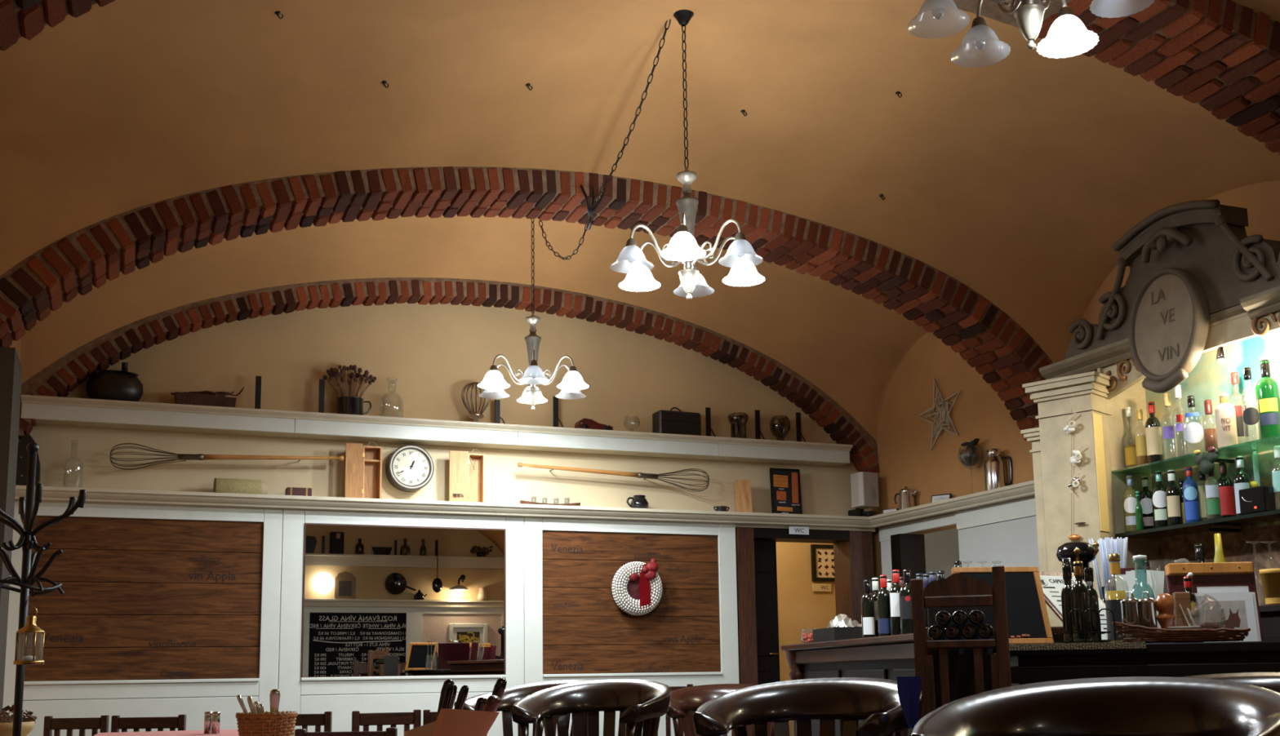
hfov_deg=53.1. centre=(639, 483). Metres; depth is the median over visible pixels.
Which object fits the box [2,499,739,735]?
wall paneling
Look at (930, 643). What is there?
shelf
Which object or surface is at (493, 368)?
socket
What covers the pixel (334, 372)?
dried flowers
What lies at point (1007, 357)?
brick arch
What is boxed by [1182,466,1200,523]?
liquor bottle
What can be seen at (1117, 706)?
chair
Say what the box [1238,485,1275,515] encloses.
box
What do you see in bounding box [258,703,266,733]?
spoon
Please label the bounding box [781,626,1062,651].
countertop
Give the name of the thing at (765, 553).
door
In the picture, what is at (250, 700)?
fork
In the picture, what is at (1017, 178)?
ceiling
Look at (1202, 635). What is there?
wicker tray
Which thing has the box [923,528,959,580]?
wall
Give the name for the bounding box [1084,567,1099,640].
oil bottle
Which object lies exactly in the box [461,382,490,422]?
whisk
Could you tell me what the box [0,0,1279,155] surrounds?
trim
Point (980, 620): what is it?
wine bottle
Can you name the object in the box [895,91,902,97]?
ceiling hook
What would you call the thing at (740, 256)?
chandelier
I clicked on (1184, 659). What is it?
bar counter
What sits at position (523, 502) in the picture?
tray
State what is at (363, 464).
box
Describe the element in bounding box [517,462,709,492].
whisk
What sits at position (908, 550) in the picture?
panel
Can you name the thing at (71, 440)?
glass bottle
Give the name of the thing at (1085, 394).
pillar
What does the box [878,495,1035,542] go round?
trim
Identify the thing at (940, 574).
wine bottle
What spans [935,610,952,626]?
wine bottle
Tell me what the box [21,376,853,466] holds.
shelf
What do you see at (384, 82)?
ceiling hook
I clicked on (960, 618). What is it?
wine bottle
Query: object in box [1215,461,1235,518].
liquor bottle
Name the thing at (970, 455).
goblet
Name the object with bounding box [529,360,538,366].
socket
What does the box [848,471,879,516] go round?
loudspeaker
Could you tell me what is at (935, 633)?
wine bottle
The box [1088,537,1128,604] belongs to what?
straws
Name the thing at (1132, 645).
woven mat
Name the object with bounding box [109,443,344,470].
whisk
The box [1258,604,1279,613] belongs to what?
countertop
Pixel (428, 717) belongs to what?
chair
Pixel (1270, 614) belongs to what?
counter
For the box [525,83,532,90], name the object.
ceiling hook
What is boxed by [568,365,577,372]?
socket
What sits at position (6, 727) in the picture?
bowl
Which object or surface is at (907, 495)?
metal pitcher
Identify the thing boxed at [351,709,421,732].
chair
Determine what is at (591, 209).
chain
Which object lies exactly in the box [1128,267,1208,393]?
oval sign
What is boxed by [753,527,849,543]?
trim
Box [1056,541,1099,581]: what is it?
tap
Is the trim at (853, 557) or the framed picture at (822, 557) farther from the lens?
the framed picture at (822, 557)
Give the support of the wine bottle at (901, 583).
on the counter at (891, 657)
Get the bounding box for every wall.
[9,338,20,441]
[17,302,868,516]
[776,542,835,735]
[868,180,1279,591]
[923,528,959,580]
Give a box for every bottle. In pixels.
[62,440,83,488]
[861,579,875,638]
[871,577,879,636]
[876,574,890,636]
[886,579,892,591]
[888,569,901,635]
[898,568,913,634]
[898,577,904,586]
[915,573,923,579]
[923,573,929,627]
[926,571,936,627]
[927,625,944,640]
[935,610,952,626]
[937,570,945,580]
[944,624,960,639]
[951,610,968,626]
[953,560,961,567]
[960,624,977,639]
[968,609,985,626]
[977,623,994,639]
[1061,558,1073,641]
[1070,547,1092,640]
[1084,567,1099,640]
[1104,553,1128,642]
[1122,475,1136,532]
[1124,407,1137,467]
[1130,555,1157,625]
[1133,408,1147,465]
[1134,491,1143,530]
[1139,475,1153,529]
[1145,401,1163,462]
[1151,471,1167,528]
[1161,393,1178,457]
[1164,470,1182,526]
[1172,385,1190,454]
[1178,478,1185,524]
[1182,395,1206,455]
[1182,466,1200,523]
[1183,572,1199,626]
[1194,543,1205,563]
[1195,471,1210,521]
[1200,400,1217,451]
[1204,470,1222,519]
[1213,533,1226,562]
[1214,393,1238,448]
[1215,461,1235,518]
[1231,372,1249,437]
[1232,456,1250,515]
[1240,367,1261,439]
[1250,451,1260,488]
[1254,360,1279,439]
[1271,445,1279,492]
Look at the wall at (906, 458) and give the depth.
9.75 m
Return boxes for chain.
[538,19,671,260]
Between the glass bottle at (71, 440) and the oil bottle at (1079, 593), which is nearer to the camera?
the oil bottle at (1079, 593)
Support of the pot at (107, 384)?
on the shelf at (45, 410)
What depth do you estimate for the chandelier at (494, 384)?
8.49 m
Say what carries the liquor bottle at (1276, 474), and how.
on the bar
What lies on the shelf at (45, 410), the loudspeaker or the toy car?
the toy car
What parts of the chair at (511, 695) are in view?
rail, arm post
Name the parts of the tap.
knob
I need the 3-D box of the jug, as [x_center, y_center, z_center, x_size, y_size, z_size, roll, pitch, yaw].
[-0.009,0.150,9.819,0.153,0.118,0.144,-4,-9,19]
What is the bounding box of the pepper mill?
[1155,593,1175,636]
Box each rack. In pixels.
[0,442,86,735]
[911,565,1011,718]
[1054,608,1115,643]
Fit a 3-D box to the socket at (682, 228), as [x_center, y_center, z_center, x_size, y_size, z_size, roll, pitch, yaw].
[0.197,-1.174,5.910,0.058,0.044,0.060,-2,-9,7]
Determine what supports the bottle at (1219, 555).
on the counter at (1270, 614)
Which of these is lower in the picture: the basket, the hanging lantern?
the basket
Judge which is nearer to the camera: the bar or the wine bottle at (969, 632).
the wine bottle at (969, 632)
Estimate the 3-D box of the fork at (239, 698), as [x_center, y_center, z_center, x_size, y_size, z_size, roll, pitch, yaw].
[-0.791,0.506,2.620,0.070,0.148,0.016,2,-9,-19]
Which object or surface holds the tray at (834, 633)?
on the counter at (891, 657)
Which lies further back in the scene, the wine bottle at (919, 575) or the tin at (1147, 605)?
the wine bottle at (919, 575)
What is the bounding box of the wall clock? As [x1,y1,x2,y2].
[385,444,434,492]
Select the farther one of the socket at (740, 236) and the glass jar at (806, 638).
the glass jar at (806, 638)
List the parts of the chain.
chain, chain, chain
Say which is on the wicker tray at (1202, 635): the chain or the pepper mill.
the pepper mill
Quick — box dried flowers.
[323,364,376,398]
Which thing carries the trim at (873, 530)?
attached to the wall at (433, 352)
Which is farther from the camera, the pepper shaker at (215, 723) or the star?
the star
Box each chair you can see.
[43,715,109,735]
[111,714,186,732]
[293,711,332,735]
[294,727,397,735]
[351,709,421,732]
[422,710,437,725]
[453,679,595,735]
[510,679,671,735]
[642,684,693,735]
[665,684,774,735]
[693,677,923,735]
[911,676,1279,735]
[1180,672,1279,692]
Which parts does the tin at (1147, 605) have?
handle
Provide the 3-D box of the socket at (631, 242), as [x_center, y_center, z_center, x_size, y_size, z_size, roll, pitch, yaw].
[-0.041,-1.145,6.088,0.058,0.044,0.060,-2,-9,7]
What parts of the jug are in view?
handle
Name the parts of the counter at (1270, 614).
door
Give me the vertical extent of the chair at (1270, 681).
0.834 m
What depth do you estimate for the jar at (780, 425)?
10.35 m
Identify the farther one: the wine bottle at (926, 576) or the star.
the star
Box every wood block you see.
[733,479,752,512]
[1172,591,1192,626]
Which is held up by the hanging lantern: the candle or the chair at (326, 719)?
the candle
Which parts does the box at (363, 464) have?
box lid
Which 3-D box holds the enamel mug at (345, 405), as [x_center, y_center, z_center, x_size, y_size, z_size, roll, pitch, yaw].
[-2.059,-0.538,9.144,0.216,0.138,0.191,-3,-9,16]
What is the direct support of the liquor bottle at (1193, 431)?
on the bar
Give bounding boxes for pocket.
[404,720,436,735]
[431,708,499,735]
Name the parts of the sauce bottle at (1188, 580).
spout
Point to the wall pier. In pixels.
(11, 368)
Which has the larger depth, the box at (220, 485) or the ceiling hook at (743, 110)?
the box at (220, 485)
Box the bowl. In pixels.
[0,721,35,735]
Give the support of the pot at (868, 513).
on the shelf at (1026, 489)
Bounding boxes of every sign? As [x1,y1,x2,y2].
[789,526,808,534]
[812,583,831,591]
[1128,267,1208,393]
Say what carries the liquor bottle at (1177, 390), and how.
on the bar
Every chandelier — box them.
[477,218,588,410]
[609,9,764,299]
[906,0,1154,67]
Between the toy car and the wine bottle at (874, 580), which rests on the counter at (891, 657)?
the wine bottle at (874, 580)
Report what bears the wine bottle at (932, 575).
on the counter at (891, 657)
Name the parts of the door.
panel, panel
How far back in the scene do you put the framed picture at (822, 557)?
12.21 m
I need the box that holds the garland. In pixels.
[1062,409,1085,542]
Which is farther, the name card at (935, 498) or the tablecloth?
the name card at (935, 498)
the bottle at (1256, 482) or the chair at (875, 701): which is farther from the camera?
the bottle at (1256, 482)
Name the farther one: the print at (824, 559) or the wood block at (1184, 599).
the print at (824, 559)
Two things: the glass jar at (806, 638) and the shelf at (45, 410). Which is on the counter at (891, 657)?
the glass jar at (806, 638)
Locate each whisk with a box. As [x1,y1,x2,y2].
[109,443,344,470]
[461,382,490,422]
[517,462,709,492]
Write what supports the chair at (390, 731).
on the floor
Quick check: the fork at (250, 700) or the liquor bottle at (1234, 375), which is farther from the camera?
the liquor bottle at (1234, 375)
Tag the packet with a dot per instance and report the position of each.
(1209, 625)
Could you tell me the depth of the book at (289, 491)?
8.85 m
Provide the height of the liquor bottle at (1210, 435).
0.284 m
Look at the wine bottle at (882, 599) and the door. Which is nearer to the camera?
the wine bottle at (882, 599)
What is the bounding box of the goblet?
[957,438,982,469]
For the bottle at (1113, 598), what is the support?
on the woven mat
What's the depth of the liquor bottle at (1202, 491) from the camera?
6.40 m
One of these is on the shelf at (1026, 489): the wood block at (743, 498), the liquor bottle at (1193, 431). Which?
the wood block at (743, 498)
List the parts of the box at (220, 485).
lid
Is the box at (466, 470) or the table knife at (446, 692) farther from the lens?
the box at (466, 470)
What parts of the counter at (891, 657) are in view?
fluted post, panel, moulding, panel, panel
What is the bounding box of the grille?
[862,472,879,506]
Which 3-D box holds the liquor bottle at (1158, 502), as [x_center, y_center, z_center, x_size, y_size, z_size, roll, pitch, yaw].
[2.672,0.084,6.573,0.082,0.303,0.083,-4,-9,22]
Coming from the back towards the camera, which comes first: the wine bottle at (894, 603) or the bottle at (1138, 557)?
the wine bottle at (894, 603)
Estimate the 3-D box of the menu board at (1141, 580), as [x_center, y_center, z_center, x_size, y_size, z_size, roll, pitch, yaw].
[1.929,0.469,4.927,0.185,0.299,0.058,-4,-9,21]
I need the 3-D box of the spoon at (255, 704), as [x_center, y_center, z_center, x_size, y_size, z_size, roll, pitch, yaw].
[-0.779,0.518,2.629,0.015,0.142,0.032,-9,-12,43]
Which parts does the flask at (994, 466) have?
handle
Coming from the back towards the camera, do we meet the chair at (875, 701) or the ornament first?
the ornament
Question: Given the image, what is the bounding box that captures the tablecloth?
[93,728,239,735]
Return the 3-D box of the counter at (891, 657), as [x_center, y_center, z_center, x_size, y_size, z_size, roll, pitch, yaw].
[1.542,1.311,6.638,0.820,1.020,3.011,1,-9,-9]
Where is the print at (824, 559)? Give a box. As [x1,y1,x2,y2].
[815,548,834,577]
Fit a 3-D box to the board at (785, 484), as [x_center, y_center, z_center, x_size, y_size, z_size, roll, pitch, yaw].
[1.184,0.073,10.379,0.265,0.401,0.047,3,-9,-22]
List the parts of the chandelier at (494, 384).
lamp shade, lamp shade, arm, arm, lamp shade, chain, arm, lamp shade, arm, arm, lamp shade, lamp shade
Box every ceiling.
[0,0,1279,363]
[20,215,927,441]
[1231,0,1279,22]
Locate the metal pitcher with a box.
[893,486,917,510]
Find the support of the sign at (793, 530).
attached to the wall at (433, 352)
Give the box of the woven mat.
[1008,641,1146,650]
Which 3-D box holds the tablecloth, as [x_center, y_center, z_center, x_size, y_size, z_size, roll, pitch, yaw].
[-1.444,0.912,4.099,0.595,0.218,0.636,2,-9,-19]
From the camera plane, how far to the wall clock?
9.24 m
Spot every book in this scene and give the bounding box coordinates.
[284,487,311,496]
[883,508,898,513]
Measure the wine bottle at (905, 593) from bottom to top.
0.331 m
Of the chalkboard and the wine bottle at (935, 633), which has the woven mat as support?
the chalkboard
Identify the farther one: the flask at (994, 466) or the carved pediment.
the flask at (994, 466)
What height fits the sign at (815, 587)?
0.075 m
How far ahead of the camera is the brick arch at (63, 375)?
9.48 m
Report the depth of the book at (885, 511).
10.24 m
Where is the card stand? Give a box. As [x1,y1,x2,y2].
[1164,561,1263,643]
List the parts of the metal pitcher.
handle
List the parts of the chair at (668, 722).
rail, leg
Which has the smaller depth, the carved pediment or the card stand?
the card stand
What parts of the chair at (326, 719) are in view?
rail, leg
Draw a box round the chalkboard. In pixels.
[951,566,1053,644]
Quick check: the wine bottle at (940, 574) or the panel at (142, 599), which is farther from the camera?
the panel at (142, 599)
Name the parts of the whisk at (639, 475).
handle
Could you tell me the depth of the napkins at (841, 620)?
7.56 m
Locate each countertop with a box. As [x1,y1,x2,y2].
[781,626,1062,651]
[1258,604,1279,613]
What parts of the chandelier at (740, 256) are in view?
lamp shade, lamp shade, arm, arm, lamp shade, arm, chain, lamp shade, arm, arm, lamp shade, lamp shade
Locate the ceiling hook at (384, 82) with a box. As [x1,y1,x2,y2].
[381,80,388,88]
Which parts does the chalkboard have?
frame, frame, frame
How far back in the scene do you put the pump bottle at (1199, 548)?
6.11 m
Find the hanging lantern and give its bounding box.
[13,606,44,664]
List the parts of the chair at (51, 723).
leg, rail, leg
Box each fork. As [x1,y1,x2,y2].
[236,694,254,729]
[247,696,260,733]
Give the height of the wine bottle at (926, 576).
0.331 m
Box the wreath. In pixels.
[611,558,662,615]
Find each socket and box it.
[488,364,498,371]
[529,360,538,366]
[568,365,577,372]
[625,238,637,246]
[676,224,688,233]
[733,232,746,240]
[970,17,986,28]
[1057,6,1074,18]
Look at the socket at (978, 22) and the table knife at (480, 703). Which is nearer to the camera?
the table knife at (480, 703)
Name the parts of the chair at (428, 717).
leg, rail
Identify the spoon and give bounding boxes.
[253,701,262,733]
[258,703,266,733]
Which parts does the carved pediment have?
crest moulding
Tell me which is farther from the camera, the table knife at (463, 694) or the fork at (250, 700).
the fork at (250, 700)
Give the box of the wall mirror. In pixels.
[300,523,506,677]
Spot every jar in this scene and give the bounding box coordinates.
[727,412,748,438]
[769,415,790,440]
[800,628,816,643]
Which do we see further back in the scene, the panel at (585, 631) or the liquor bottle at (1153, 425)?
the panel at (585, 631)
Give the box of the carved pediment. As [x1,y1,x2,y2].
[1065,200,1279,359]
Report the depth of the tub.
5.58 m
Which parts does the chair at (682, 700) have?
arm post, rail, arm post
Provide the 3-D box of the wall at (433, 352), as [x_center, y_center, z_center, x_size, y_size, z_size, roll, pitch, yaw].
[-1.082,0.335,9.607,6.810,3.900,0.158,3,-9,-22]
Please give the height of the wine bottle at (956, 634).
0.052 m
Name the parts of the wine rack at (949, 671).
post, post, rail, panel, post, post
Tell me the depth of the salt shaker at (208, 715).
4.10 m
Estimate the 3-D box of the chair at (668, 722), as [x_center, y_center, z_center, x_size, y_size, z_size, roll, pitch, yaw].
[0.165,1.522,7.149,0.295,0.791,0.430,-1,-8,0]
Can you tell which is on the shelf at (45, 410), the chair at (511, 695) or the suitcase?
the suitcase
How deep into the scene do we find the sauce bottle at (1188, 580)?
4.63 m
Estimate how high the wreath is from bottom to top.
0.430 m
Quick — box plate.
[1167,626,1200,636]
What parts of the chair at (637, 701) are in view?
arm post, arm post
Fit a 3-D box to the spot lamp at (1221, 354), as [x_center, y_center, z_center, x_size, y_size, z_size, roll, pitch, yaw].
[2.779,-0.615,6.111,0.052,0.082,0.051,3,-9,-22]
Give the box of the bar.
[1039,285,1279,605]
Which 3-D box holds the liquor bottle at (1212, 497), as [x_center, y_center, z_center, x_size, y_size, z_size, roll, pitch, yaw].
[2.770,0.047,6.195,0.066,0.261,0.067,-5,-9,24]
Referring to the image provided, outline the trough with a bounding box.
[170,386,244,407]
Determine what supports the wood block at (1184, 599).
on the wicker tray at (1202, 635)
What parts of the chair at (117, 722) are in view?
leg, rail, leg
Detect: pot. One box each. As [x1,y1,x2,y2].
[713,506,729,511]
[862,511,877,516]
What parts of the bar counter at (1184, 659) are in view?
moulding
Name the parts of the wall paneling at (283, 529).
rail, rail, rail, rail, rail, rail, rail, rail, rail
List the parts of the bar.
panel, cornice, mural panel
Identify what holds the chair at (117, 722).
on the floor
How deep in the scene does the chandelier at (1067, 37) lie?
4.46 m
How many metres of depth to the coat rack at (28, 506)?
4.29 m
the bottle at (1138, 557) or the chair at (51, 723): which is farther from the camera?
the chair at (51, 723)
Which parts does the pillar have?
gold panel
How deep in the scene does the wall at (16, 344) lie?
8.08 m
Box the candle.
[22,655,35,660]
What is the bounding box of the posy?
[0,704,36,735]
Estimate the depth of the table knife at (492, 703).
1.48 m
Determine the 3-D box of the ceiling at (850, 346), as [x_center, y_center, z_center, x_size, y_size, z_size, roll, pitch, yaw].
[-0.687,-1.177,8.709,6.500,1.544,1.950,3,-9,-22]
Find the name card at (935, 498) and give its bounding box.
[930,493,951,502]
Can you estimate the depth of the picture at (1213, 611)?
4.64 m
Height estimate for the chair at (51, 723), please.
0.666 m
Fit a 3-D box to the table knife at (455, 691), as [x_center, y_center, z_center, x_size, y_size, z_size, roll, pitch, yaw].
[-0.245,0.328,1.560,0.050,0.164,0.014,-6,-10,30]
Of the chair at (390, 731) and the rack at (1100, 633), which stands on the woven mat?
the rack at (1100, 633)
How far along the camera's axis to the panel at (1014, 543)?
9.00 m
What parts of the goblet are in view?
bulb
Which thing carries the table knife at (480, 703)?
in the holder
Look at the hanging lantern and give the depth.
4.08 m
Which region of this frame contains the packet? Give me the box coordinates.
[1178,596,1225,631]
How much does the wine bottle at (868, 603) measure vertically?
0.306 m
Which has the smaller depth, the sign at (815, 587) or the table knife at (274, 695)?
the table knife at (274, 695)
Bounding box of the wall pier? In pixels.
[0,346,22,716]
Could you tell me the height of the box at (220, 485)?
0.122 m
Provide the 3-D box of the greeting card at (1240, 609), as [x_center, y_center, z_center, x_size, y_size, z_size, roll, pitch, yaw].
[2.123,0.485,4.638,0.222,0.182,0.031,-2,-9,8]
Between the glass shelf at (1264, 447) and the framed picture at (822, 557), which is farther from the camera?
the framed picture at (822, 557)
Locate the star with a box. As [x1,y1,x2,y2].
[916,378,960,450]
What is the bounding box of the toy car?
[574,417,613,430]
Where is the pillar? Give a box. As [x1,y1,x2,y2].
[1020,371,1116,626]
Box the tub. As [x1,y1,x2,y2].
[1258,568,1279,605]
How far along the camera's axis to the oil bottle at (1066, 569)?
4.62 m
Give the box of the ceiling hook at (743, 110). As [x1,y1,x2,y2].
[740,109,746,116]
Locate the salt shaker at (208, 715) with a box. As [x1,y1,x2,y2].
[204,711,212,733]
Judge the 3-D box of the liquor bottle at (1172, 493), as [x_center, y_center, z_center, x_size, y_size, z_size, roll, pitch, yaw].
[2.704,0.076,6.493,0.074,0.294,0.075,-4,-9,23]
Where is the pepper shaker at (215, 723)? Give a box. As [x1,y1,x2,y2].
[211,711,220,733]
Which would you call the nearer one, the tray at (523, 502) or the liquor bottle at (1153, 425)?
the liquor bottle at (1153, 425)
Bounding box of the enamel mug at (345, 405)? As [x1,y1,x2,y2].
[336,396,371,415]
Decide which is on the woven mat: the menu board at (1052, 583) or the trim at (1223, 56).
the menu board at (1052, 583)
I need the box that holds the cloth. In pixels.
[896,676,921,728]
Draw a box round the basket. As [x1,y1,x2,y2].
[235,711,297,735]
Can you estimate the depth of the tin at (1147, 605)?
4.51 m
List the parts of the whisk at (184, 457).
handle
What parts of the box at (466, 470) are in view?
box lid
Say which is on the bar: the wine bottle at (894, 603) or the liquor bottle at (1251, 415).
the liquor bottle at (1251, 415)
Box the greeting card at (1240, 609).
[1193,591,1261,642]
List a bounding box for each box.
[213,478,267,494]
[344,441,382,498]
[448,448,484,502]
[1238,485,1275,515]
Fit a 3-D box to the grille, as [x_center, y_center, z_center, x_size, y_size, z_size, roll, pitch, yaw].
[1.875,0.042,10.394,0.160,0.262,0.008,4,-10,-32]
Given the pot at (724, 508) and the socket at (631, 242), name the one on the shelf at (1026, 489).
the pot at (724, 508)
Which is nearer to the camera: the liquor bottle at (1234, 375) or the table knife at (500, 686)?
the table knife at (500, 686)
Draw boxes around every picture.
[810,544,835,582]
[1200,600,1248,634]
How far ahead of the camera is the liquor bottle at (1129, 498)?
6.66 m
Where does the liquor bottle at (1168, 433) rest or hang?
on the bar
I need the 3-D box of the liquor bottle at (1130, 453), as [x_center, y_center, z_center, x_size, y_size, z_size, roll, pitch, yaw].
[2.611,-0.239,6.819,0.068,0.343,0.069,-4,-9,21]
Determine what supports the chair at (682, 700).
on the floor
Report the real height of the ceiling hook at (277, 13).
0.049 m
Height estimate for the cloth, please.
0.135 m
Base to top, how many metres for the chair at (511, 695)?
0.834 m
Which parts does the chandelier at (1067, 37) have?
lamp shade, lamp shade, arm, arm, arm, lamp shade, lamp shade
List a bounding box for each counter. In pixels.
[781,626,1064,735]
[1009,640,1279,686]
[1168,604,1279,643]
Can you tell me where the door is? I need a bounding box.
[754,541,780,728]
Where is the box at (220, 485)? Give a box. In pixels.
[213,478,267,494]
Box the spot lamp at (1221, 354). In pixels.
[1216,346,1228,363]
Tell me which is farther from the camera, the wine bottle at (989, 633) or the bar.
the bar
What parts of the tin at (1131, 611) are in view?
handle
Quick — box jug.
[626,494,648,508]
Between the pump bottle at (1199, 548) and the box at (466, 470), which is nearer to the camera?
the pump bottle at (1199, 548)
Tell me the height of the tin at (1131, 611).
0.169 m
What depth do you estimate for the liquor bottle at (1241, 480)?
6.08 m
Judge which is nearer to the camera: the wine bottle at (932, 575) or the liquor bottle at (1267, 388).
the liquor bottle at (1267, 388)
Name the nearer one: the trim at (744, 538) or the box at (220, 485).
the box at (220, 485)
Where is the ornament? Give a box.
[1193,446,1217,474]
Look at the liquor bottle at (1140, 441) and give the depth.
6.71 m
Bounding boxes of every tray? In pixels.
[520,500,580,506]
[813,626,862,642]
[1111,622,1250,643]
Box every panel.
[23,515,263,681]
[542,530,720,674]
[890,533,925,586]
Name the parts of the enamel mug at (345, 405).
handle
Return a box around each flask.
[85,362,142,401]
[983,448,1012,490]
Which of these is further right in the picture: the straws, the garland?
the straws
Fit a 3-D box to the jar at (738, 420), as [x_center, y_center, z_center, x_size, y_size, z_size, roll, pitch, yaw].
[0.789,-0.452,10.262,0.168,0.220,0.166,3,-9,-22]
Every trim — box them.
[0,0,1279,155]
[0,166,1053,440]
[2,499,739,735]
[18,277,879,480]
[735,524,875,532]
[735,527,757,684]
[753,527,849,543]
[833,530,873,624]
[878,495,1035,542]
[880,540,892,581]
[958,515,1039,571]
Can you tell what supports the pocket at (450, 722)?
in the holder
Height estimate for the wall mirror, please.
1.053 m
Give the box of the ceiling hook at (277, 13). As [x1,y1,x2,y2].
[275,11,283,19]
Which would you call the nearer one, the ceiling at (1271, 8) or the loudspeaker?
the ceiling at (1271, 8)
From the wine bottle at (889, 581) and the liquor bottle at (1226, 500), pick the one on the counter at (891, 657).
the wine bottle at (889, 581)
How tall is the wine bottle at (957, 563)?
0.361 m
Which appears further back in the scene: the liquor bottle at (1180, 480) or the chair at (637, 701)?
the liquor bottle at (1180, 480)
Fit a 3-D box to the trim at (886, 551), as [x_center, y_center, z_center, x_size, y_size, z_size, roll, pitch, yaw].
[2.037,1.401,10.270,0.040,1.897,0.180,3,-9,-22]
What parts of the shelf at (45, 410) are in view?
moulding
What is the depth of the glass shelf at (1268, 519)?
6.29 m
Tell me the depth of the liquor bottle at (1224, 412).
6.12 m
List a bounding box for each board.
[768,467,802,514]
[1038,571,1137,642]
[1113,567,1164,639]
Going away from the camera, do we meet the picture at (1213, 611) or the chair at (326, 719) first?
the picture at (1213, 611)
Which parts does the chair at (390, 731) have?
leg, rail, leg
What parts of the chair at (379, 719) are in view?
leg, rail, leg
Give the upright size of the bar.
1.630 m
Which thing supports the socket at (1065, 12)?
attached to the chandelier at (1067, 37)
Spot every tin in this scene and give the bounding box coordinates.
[1120,591,1142,639]
[1137,591,1157,639]
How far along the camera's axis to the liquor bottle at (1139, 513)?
6.60 m
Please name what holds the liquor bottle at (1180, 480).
on the bar
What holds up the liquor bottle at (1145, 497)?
on the bar
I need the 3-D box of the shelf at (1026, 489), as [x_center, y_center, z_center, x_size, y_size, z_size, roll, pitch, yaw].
[-0.628,0.050,8.423,6.460,0.078,2.450,3,-9,-22]
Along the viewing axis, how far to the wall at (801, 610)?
12.09 m
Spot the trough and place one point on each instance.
(202, 397)
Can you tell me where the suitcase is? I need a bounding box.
[652,407,701,435]
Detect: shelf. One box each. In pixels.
[14,480,1035,528]
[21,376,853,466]
[925,639,995,648]
[1113,435,1279,475]
[1115,509,1279,538]
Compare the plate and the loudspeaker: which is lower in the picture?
the plate
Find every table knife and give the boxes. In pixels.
[269,688,279,735]
[435,679,454,720]
[448,684,457,709]
[453,684,468,709]
[474,697,487,711]
[482,695,501,711]
[485,677,506,735]
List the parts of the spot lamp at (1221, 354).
bulb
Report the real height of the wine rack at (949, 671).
1.193 m

